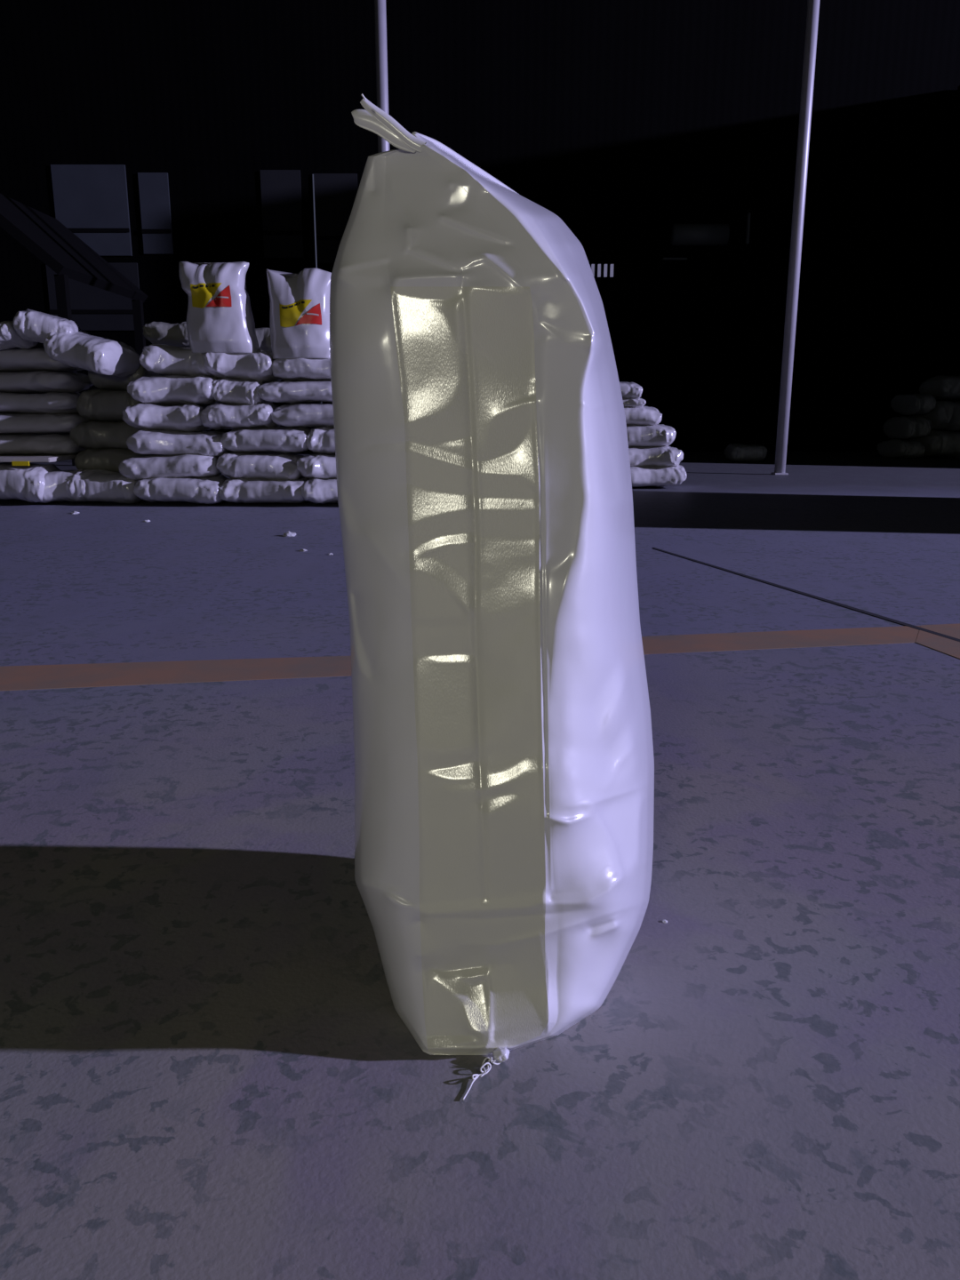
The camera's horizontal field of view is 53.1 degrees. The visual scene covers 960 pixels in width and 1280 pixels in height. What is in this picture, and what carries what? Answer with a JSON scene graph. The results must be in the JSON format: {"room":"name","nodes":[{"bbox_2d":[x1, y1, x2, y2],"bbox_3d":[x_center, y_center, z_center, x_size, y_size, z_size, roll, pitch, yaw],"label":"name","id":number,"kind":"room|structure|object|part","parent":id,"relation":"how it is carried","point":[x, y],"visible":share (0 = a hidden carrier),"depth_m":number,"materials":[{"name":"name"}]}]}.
{"room":"warehouse","nodes":[
{"label":"warehouse","id":0,"kind":"room"},
{"bbox_2d":[0,451,959,1279],"bbox_3d":[-2.000,-0.560,5.519,28.000,0.150,25.000,0,13,0],"label":"floor","id":1,"kind":"structure","parent":0,"point":[210,1068],"depth_m":1.20,"materials":[{"name":"concrete"}]},
{"bbox_2d":[0,462,60,503],"bbox_3d":[-3.348,-1.155,7.037,0.505,0.289,0.521,0,13,0],"label":"plastic sack","id":2,"kind":"object","parent":1,"relation":"on","point":[24,483],"visible":0.77,"depth_m":6.81,"materials":[{"name":"grey plastic"}]},
{"bbox_2d":[0,454,77,465],"bbox_3d":[-3.402,-1.349,7.166,0.725,0.055,0.812,0,13,0],"label":"wooden board","id":3,"kind":"object","parent":2,"relation":"on","point":[20,460],"visible":0.71,"depth_m":6.84,"materials":[{"name":"grey wood"}]},
{"bbox_2d":[0,432,85,455],"bbox_3d":[-3.450,-1.499,7.361,0.853,0.170,0.616,0,13,0],"label":"plastic sack","id":4,"kind":"object","parent":3,"relation":"on","point":[15,444],"visible":0.87,"depth_m":7.10,"materials":[{"name":"grey plastic"}]},
{"bbox_2d":[0,413,94,433],"bbox_3d":[-3.424,-1.655,7.341,0.880,0.162,0.634,0,13,0],"label":"plastic sack","id":5,"kind":"object","parent":4,"relation":"on","point":[18,423],"visible":0.8,"depth_m":7.09,"materials":[{"name":"grey plastic"}]},
{"bbox_2d":[0,392,80,413],"bbox_3d":[-3.422,-1.807,7.322,0.873,0.161,0.652,0,13,0],"label":"plastic sack","id":6,"kind":"object","parent":5,"relation":"on","point":[51,402],"visible":0.88,"depth_m":7.08,"materials":[{"name":"grey plastic"}]},
{"bbox_2d":[0,370,93,392],"bbox_3d":[-3.450,-1.962,7.307,0.873,0.166,0.670,0,13,0],"label":"plastic sack","id":7,"kind":"object","parent":6,"relation":"on","point":[43,381],"visible":0.96,"depth_m":7.07,"materials":[{"name":"grey plastic"}]},
{"bbox_2d":[0,348,83,371],"bbox_3d":[-3.428,-2.129,7.302,0.825,0.177,0.616,0,13,0],"label":"plastic sack","id":8,"kind":"object","parent":7,"relation":"on","point":[12,359],"visible":0.6,"depth_m":7.03,"materials":[{"name":"grey plastic"}]},
{"bbox_2d":[0,320,38,350],"bbox_3d":[-3.432,-2.178,6.893,0.376,0.206,0.513,0,13,0],"label":"plastic sack","id":9,"kind":"object","parent":8,"relation":"on","point":[9,338],"visible":0.71,"depth_m":6.74,"materials":[{"name":"grey plastic"}]},
{"bbox_2d":[12,308,81,343],"bbox_3d":[-3.087,-2.222,6.891,0.397,0.277,0.521,-3,14,-12],"label":"plastic sack","id":10,"kind":"object","parent":8,"relation":"on","point":[31,325],"visible":0.73,"depth_m":6.67,"materials":[{"name":"grey plastic"}]},
{"bbox_2d":[39,468,87,503],"bbox_3d":[-3.039,-1.133,7.065,0.439,0.242,0.478,-1,13,-6],"label":"plastic sack","id":11,"kind":"object","parent":1,"relation":"on","point":[54,490],"visible":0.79,"depth_m":6.88,"materials":[{"name":"grey plastic"}]},
{"bbox_2d":[0,193,148,465],"bbox_3d":[-5.642,-4.186,13.088,1.342,3.426,3.000,0,13,0],"label":"canopy","id":12,"kind":"object","parent":1,"relation":"on","point":[43,235],"visible":0.57,"depth_m":12.49,"materials":[{"name":"black metal"}]},
{"bbox_3d":[-5.061,-3.304,11.868,0.120,2.270,0.120,0,13,0],"label":"post","id":13,"kind":"part","parent":12,"relation":"part of","materials":[{"name":"grey metal"}]},
{"bbox_3d":[-5.061,-3.913,14.447,0.120,2.270,0.120,0,13,0],"label":"post","id":14,"kind":"part","parent":12,"relation":"part of","materials":[{"name":"black metal"}]},
{"bbox_2d":[65,469,141,503],"bbox_3d":[-2.715,-1.125,7.055,0.523,0.246,0.475,0,13,-1],"label":"plastic sack","id":15,"kind":"object","parent":1,"relation":"on","point":[102,485],"visible":0.73,"depth_m":6.86,"materials":[{"name":"grey plastic"}]},
{"bbox_2d":[133,474,229,503],"bbox_3d":[-2.144,-1.107,7.024,0.638,0.214,0.574,0,13,0],"label":"plastic sack","id":16,"kind":"object","parent":1,"relation":"on","point":[192,490],"visible":0.75,"depth_m":6.77,"materials":[{"name":"grey plastic"}]},
{"bbox_2d":[118,454,222,479],"bbox_3d":[-2.222,-1.270,7.041,0.699,0.237,0.565,0,13,0],"label":"plastic sack","id":17,"kind":"object","parent":16,"relation":"on","point":[146,466],"visible":0.66,"depth_m":6.79,"materials":[{"name":"grey plastic"}]},
{"bbox_2d":[126,429,232,455],"bbox_3d":[-2.161,-1.445,7.036,0.708,0.207,0.633,0,13,1],"label":"plastic sack","id":18,"kind":"object","parent":17,"relation":"on","point":[162,442],"visible":0.77,"depth_m":6.78,"materials":[{"name":"grey plastic"}]},
{"bbox_2d":[121,402,211,431],"bbox_3d":[-2.256,-1.630,7.036,0.573,0.204,0.652,-1,13,-3],"label":"plastic sack","id":19,"kind":"object","parent":18,"relation":"on","point":[187,417],"visible":0.84,"depth_m":6.78,"materials":[{"name":"grey plastic"}]},
{"bbox_2d":[127,375,223,405],"bbox_3d":[-2.187,-1.827,7.040,0.622,0.220,0.637,0,13,0],"label":"plastic sack","id":20,"kind":"object","parent":19,"relation":"on","point":[165,389],"visible":0.85,"depth_m":6.78,"materials":[{"name":"grey plastic"}]},
{"bbox_2d":[139,343,212,375],"bbox_3d":[-2.188,-2.034,7.021,0.523,0.254,0.615,-3,14,-11],"label":"plastic sack","id":21,"kind":"object","parent":20,"relation":"on","point":[160,359],"visible":0.7,"depth_m":6.79,"materials":[{"name":"grey plastic"}]},
{"bbox_2d":[142,321,190,346],"bbox_3d":[-2.354,-2.362,7.435,0.390,0.179,0.489,0,13,0],"label":"plastic sack","id":22,"kind":"object","parent":21,"relation":"on","point":[159,332],"visible":0.64,"depth_m":7.24,"materials":[{"name":"grey plastic"}]},
{"bbox_2d":[218,476,308,503],"bbox_3d":[-1.541,-1.103,7.035,0.657,0.202,0.633,0,13,0],"label":"plastic sack","id":23,"kind":"object","parent":1,"relation":"on","point":[233,490],"visible":0.73,"depth_m":6.78,"materials":[{"name":"grey plastic"}]},
{"bbox_2d":[216,451,303,479],"bbox_3d":[-1.582,-1.281,7.059,0.603,0.224,0.616,0,13,-1],"label":"plastic sack","id":24,"kind":"object","parent":23,"relation":"on","point":[260,465],"visible":0.75,"depth_m":6.79,"materials":[{"name":"grey plastic"}]},
{"bbox_2d":[220,426,311,453],"bbox_3d":[-1.529,-1.468,7.042,0.645,0.194,0.625,0,13,-1],"label":"plastic sack","id":25,"kind":"object","parent":24,"relation":"on","point":[278,439],"visible":0.89,"depth_m":6.78,"materials":[{"name":"grey plastic"}]},
{"bbox_2d":[200,402,279,430],"bbox_3d":[-1.724,-1.636,7.021,0.516,0.197,0.616,0,13,0],"label":"plastic sack","id":26,"kind":"object","parent":25,"relation":"on","point":[217,416],"visible":0.87,"depth_m":6.75,"materials":[{"name":"grey plastic"}]},
{"bbox_2d":[211,377,272,405],"bbox_3d":[-1.731,-1.811,7.041,0.370,0.216,0.634,0,13,1],"label":"plastic sack","id":27,"kind":"object","parent":26,"relation":"on","point":[231,391],"visible":0.74,"depth_m":6.78,"materials":[{"name":"grey plastic"}]},
{"bbox_2d":[202,349,281,382],"bbox_3d":[-1.711,-2.006,7.029,0.500,0.231,0.652,2,13,0],"label":"plastic sack","id":28,"kind":"object","parent":27,"relation":"on","point":[257,365],"visible":0.73,"depth_m":6.77,"materials":[{"name":"grey plastic"}]},
{"bbox_2d":[178,261,259,353],"bbox_3d":[-1.846,-2.350,6.811,0.540,0.622,0.373,0,13,0],"label":"sack","id":29,"kind":"object","parent":28,"relation":"on","point":[220,316],"visible":0.95,"depth_m":6.69,"materials":[{"name":"grey plastic"}]},
{"bbox_2d":[255,328,271,351],"bbox_3d":[-1.633,-2.307,7.456,0.367,0.218,0.478,0,13,0],"label":"plastic sack","id":30,"kind":"object","parent":28,"relation":"on","point":[263,334],"visible":0.2,"depth_m":7.26,"materials":[{"name":"grey plastic"}]},
{"bbox_2d":[282,531,295,536],"bbox_3d":[-1.032,-0.577,5.205,0.070,0.027,0.083,0,13,0],"label":"scrap","id":31,"kind":"object","parent":1,"relation":"on","point":[288,533],"visible":1,"depth_m":5.19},
{"bbox_2d":[312,174,321,403],"bbox_3d":[-2.166,-4.253,12.867,0.024,3.658,0.024,0,13,0],"label":"pole","id":32,"kind":"object","parent":1,"relation":"on","point":[313,188],"visible":0.34,"depth_m":12.57,"materials":[{"name":"metal"}]},
{"bbox_2d":[300,478,338,503],"bbox_3d":[-0.990,-1.101,7.027,0.560,0.201,0.637,0,13,0],"label":"plastic sack","id":33,"kind":"object","parent":1,"relation":"on","point":[316,491],"visible":0.38,"depth_m":6.76,"materials":[{"name":"grey plastic"}]},
{"bbox_2d":[296,452,336,479],"bbox_3d":[-1.007,-1.271,7.034,0.604,0.213,0.669,0,13,1],"label":"plastic sack","id":34,"kind":"object","parent":33,"relation":"on","point":[316,465],"visible":0.34,"depth_m":6.77,"materials":[{"name":"grey plastic"}]},
{"bbox_2d":[305,426,335,453],"bbox_3d":[-0.980,-1.463,7.032,0.533,0.211,0.633,0,13,0],"label":"plastic sack","id":35,"kind":"object","parent":34,"relation":"on","point":[319,439],"visible":0.34,"depth_m":6.78,"materials":[{"name":"grey plastic"}]},
{"bbox_2d":[271,402,334,427],"bbox_3d":[-1.113,-1.646,7.026,0.748,0.179,0.616,0,13,0],"label":"plastic sack","id":36,"kind":"object","parent":35,"relation":"on","point":[306,414],"visible":0.54,"depth_m":6.75,"materials":[{"name":"grey plastic"}]},
{"bbox_2d":[256,380,332,403],"bbox_3d":[-1.223,-1.812,7.028,0.722,0.172,0.626,1,13,0],"label":"plastic sack","id":37,"kind":"object","parent":36,"relation":"on","point":[297,391],"visible":0.66,"depth_m":6.75,"materials":[{"name":"grey plastic"}]},
{"bbox_2d":[271,358,330,381],"bbox_3d":[-1.114,-1.981,7.042,0.753,0.220,0.616,0,13,0],"label":"plastic sack","id":38,"kind":"object","parent":37,"relation":"on","point":[284,369],"visible":0.4,"depth_m":6.76,"materials":[{"name":"grey plastic"}]},
{"bbox_2d":[266,267,331,359],"bbox_3d":[-1.258,-2.311,6.821,0.482,0.612,0.348,0,13,0],"label":"sack","id":39,"kind":"object","parent":38,"relation":"on","point":[300,302],"visible":0.81,"depth_m":6.70,"materials":[{"name":"grey plastic"}]},
{"bbox_2d":[374,0,389,152],"bbox_3d":[-1.065,-5.224,10.798,0.175,6.500,0.160,0,13,0],"label":"steel column","id":40,"kind":"structure","parent":1,"relation":"on","point":[380,5],"depth_m":10.49,"materials":[{"name":"grey metal"}]},
{"bbox_2d":[0,625,920,690],"bbox_3d":[0.024,0.042,2.643,2.835,0.001,0.274,-3,14,-11],"label":"floor stripe","id":41,"kind":"structure","parent":1,"relation":"on","point":[95,675],"depth_m":2.53,"materials":[{"name":"orange paint"}]},
{"bbox_2d":[329,93,654,1100],"bbox_3d":[0.047,-0.062,1.081,0.314,0.923,0.530,6,15,24],"label":"plastic sack","id":42,"kind":"object","parent":1,"relation":"on","point":[504,760],"visible":1,"depth_m":0.91,"materials":[{"name":"white plastic"}]},
{"bbox_3d":[-0.005,0.062,0.915,0.151,0.758,0.029,1,13,5],"label":"gusset panel","id":43,"kind":"part","parent":42,"relation":"part of","materials":[{"name":"white plastic"}]},
{"bbox_2d":[630,464,686,487],"bbox_3d":[1.482,-1.484,8.605,0.655,0.220,0.634,0,13,0],"label":"plastic sack","id":44,"kind":"object","parent":1,"relation":"on","point":[652,476],"visible":0.61,"depth_m":8.34,"materials":[{"name":"grey plastic"}]},
{"bbox_2d":[628,446,683,466],"bbox_3d":[1.477,-1.643,8.595,0.594,0.212,0.670,0,13,0],"label":"plastic sack","id":45,"kind":"object","parent":44,"relation":"on","point":[661,456],"visible":0.63,"depth_m":8.34,"materials":[{"name":"grey plastic"}]},
{"bbox_2d":[626,424,676,447],"bbox_3d":[1.390,-1.824,8.580,0.637,0.225,0.633,0,13,0],"label":"plastic sack","id":46,"kind":"object","parent":45,"relation":"on","point":[660,435],"visible":0.54,"depth_m":8.32,"materials":[{"name":"grey plastic"}]},
{"bbox_2d":[624,406,662,425],"bbox_3d":[1.292,-2.002,8.585,0.594,0.194,0.616,0,13,0],"label":"plastic sack","id":47,"kind":"object","parent":46,"relation":"on","point":[644,415],"visible":0.33,"depth_m":8.31,"materials":[{"name":"grey plastic"}]},
{"bbox_2d":[622,397,646,407],"bbox_3d":[1.202,-2.111,8.575,0.492,0.112,0.652,0,13,0],"label":"plastic sack","id":48,"kind":"object","parent":47,"relation":"on","point":[639,402],"visible":0.22,"depth_m":8.31,"materials":[{"name":"grey plastic"}]},
{"bbox_2d":[619,381,642,398],"bbox_3d":[1.166,-2.219,8.565,0.499,0.178,0.626,0,13,0],"label":"plastic sack","id":49,"kind":"object","parent":48,"relation":"on","point":[628,389],"visible":0.32,"depth_m":8.28,"materials":[{"name":"grey plastic"}]},
{"bbox_2d":[724,443,767,462],"bbox_3d":[3.583,-2.528,12.976,0.485,0.242,0.527,0,13,0],"label":"bundle","id":50,"kind":"object","parent":1,"relation":"on","point":[733,452],"visible":1,"depth_m":12.77,"materials":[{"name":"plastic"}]},
{"bbox_2d":[770,0,819,474],"bbox_3d":[3.237,-4.949,9.635,0.145,6.500,0.145,0,13,0],"label":"pole","id":51,"kind":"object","parent":1,"relation":"on","point":[812,5],"depth_m":9.78,"materials":[{"name":"grey metal"}]},
{"bbox_3d":[3.237,-1.796,10.381,0.145,0.020,0.145,0,13,0],"label":"plate","id":52,"kind":"part","parent":51,"relation":"part of","materials":[{"name":"metal"}]},
{"bbox_2d":[653,547,959,641],"bbox_3d":[1.134,-0.223,3.763,0.025,0.002,2.130,-4,14,-15],"label":"trim","id":53,"kind":"structure","parent":1,"relation":"on","point":[668,552],"depth_m":3.41,"materials":[{"name":"black metal"}]},
{"bbox_2d":[876,439,926,458],"bbox_3d":[6.158,-2.797,14.049,0.405,0.272,0.924,0,13,0],"label":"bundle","id":54,"kind":"object","parent":1,"relation":"on","point":[913,449],"visible":1,"depth_m":13.73,"materials":[{"name":"plastic"}]},
{"bbox_2d":[883,416,932,439],"bbox_3d":[6.282,-3.122,14.122,0.376,0.334,0.951,0,13,0],"label":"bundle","id":55,"kind":"object","parent":54,"relation":"on","point":[910,427],"visible":1,"depth_m":13.81,"materials":[{"name":"plastic"}]},
{"bbox_2d":[890,393,935,415],"bbox_3d":[6.351,-3.459,14.103,0.289,0.307,0.956,0,13,0],"label":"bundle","id":56,"kind":"object","parent":55,"relation":"on","point":[914,404],"visible":1,"depth_m":13.84,"materials":[{"name":"plastic"}]},
{"bbox_2d":[908,430,959,457],"bbox_3d":[6.830,-2.884,14.143,0.751,0.398,0.938,0,13,0],"label":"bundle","id":57,"kind":"object","parent":1,"relation":"on","point":[937,443],"visible":0.75,"depth_m":13.77,"materials":[{"name":"plastic"}]},
{"bbox_2d":[912,400,959,430],"bbox_3d":[6.877,-3.300,14.125,0.663,0.432,0.979,0,13,0],"label":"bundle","id":58,"kind":"object","parent":57,"relation":"on","point":[946,415],"visible":0.82,"depth_m":13.78,"materials":[{"name":"plastic"}]},
{"bbox_2d":[919,375,959,399],"bbox_3d":[6.957,-3.707,14.082,0.704,0.354,1.006,0,13,0],"label":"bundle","id":59,"kind":"object","parent":58,"relation":"on","point":[941,387],"visible":0.97,"depth_m":13.84,"materials":[{"name":"plastic"}]},
{"bbox_2d":[915,623,959,658],"bbox_3d":[1.376,-0.002,2.830,0.162,0.002,0.593,7,15,26],"label":"trim","id":60,"kind":"structure","parent":1,"relation":"on","point":[950,647],"depth_m":2.83,"materials":[{"name":"orange paint"}]},
{"bbox_3d":[-2.834,-1.217,7.535,0.571,0.187,0.544,0,13,0],"label":"plastic sack","id":61,"kind":"object","parent":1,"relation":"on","visible":0},
{"bbox_2d":[74,448,143,472],"bbox_3d":[-2.773,-1.373,7.393,0.520,0.221,0.531,0,13,0],"label":"plastic sack","id":62,"kind":"object","parent":61,"relation":"on","point":[109,460],"visible":0.48,"depth_m":7.17,"materials":[{"name":"grey plastic"}]},
{"bbox_2d":[69,420,137,449],"bbox_3d":[-2.798,-1.577,7.389,0.547,0.233,0.559,0,13,0],"label":"plastic sack","id":63,"kind":"object","parent":62,"relation":"on","point":[91,435],"visible":0.59,"depth_m":7.17,"materials":[{"name":"grey plastic"}]},
{"bbox_2d":[75,388,142,421],"bbox_3d":[-2.780,-1.801,7.385,0.506,0.257,0.527,0,13,0],"label":"plastic sack","id":64,"kind":"object","parent":63,"relation":"on","point":[95,404],"visible":0.66,"depth_m":7.17,"materials":[{"name":"grey plastic"}]},
{"bbox_2d":[88,364,160,391],"bbox_3d":[-2.724,-2.040,7.392,0.430,0.285,0.513,0,13,1],"label":"plastic sack","id":65,"kind":"object","parent":64,"relation":"on","point":[101,381],"visible":0.29,"depth_m":7.18,"materials":[{"name":"grey plastic"}]},
{"bbox_2d":[43,331,140,377],"bbox_3d":[-2.774,-2.054,6.896,0.471,0.321,0.634,1,13,6],"label":"plastic sack","id":66,"kind":"object","parent":65,"relation":"on","point":[84,350],"visible":0.98,"depth_m":6.66,"materials":[{"name":"grey plastic"}]},
{"bbox_2d":[0,0,959,451],"bbox_3d":[-1.500,-8.665,15.574,27.000,11.000,0.300,0,13,0],"label":"wall","id":67,"kind":"structure","parent":0,"point":[628,122],"depth_m":15.57,"materials":[{"name":"black"}]},
{"bbox_2d":[50,164,132,255],"bbox_3d":[-6.371,-7.045,15.767,1.196,1.386,0.090,0,13,0],"label":"window","id":68,"kind":"structure","parent":67,"relation":"in","point":[91,201],"depth_m":15.73,"materials":[{"name":"grey glass"}]},
{"bbox_2d":[45,262,139,330],"bbox_3d":[-6.451,-5.740,16.076,1.514,1.073,0.090,0,13,0],"label":"window","id":69,"kind":"structure","parent":67,"relation":"in","point":[93,308],"depth_m":16.08,"materials":[{"name":"grey glass"}]},
{"bbox_2d":[137,172,173,254],"bbox_3d":[-5.326,-7.000,15.778,0.476,1.238,0.090,0,13,0],"label":"window","id":70,"kind":"structure","parent":67,"relation":"in","point":[156,231],"depth_m":15.77,"materials":[{"name":"grey glass"}]},
{"bbox_2d":[260,169,303,257],"bbox_3d":[-3.250,-6.992,15.780,0.648,1.334,0.090,0,13,0],"label":"window","id":71,"kind":"structure","parent":67,"relation":"in","point":[281,189],"depth_m":15.77,"materials":[{"name":"black glass"}]},
{"bbox_2d":[313,173,357,263],"bbox_3d":[-2.353,-6.926,15.795,0.706,1.363,0.090,0,13,0],"label":"window","id":72,"kind":"structure","parent":67,"relation":"in","point":[335,194],"depth_m":15.74,"materials":[{"name":"black glass"}]},
{"bbox_2d":[589,263,613,278],"bbox_3d":[1.959,-6.137,15.966,0.505,0.235,0.100,0,13,0],"label":"air vent","id":73,"kind":"object","parent":67,"relation":"in","point":[599,270],"visible":0.73,"depth_m":15.95,"materials":[{"name":"grey metal"}]},
{"bbox_2d":[671,224,729,252],"bbox_3d":[3.530,-6.527,15.588,0.870,0.348,0.658,0,13,0],"label":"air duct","id":74,"kind":"object","parent":67,"relation":"attached to","point":[716,235],"visible":1,"depth_m":15.29,"materials":[{"name":"metal"}]},
{"bbox_2d":[745,212,751,244],"bbox_3d":[4.418,-6.779,15.830,0.040,0.479,0.070,0,13,0],"label":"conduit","id":75,"kind":"object","parent":67,"relation":"attached to","point":[748,213],"visible":1,"depth_m":15.81,"materials":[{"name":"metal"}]},
{"bbox_2d":[927,85,959,431],"bbox_3d":[9.600,-5.327,12.972,4.000,5.700,6.100,0,13,0],"label":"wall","id":76,"kind":"structure","parent":0,"point":[945,346],"depth_m":15.52,"materials":[{"name":"black"}]}
]}

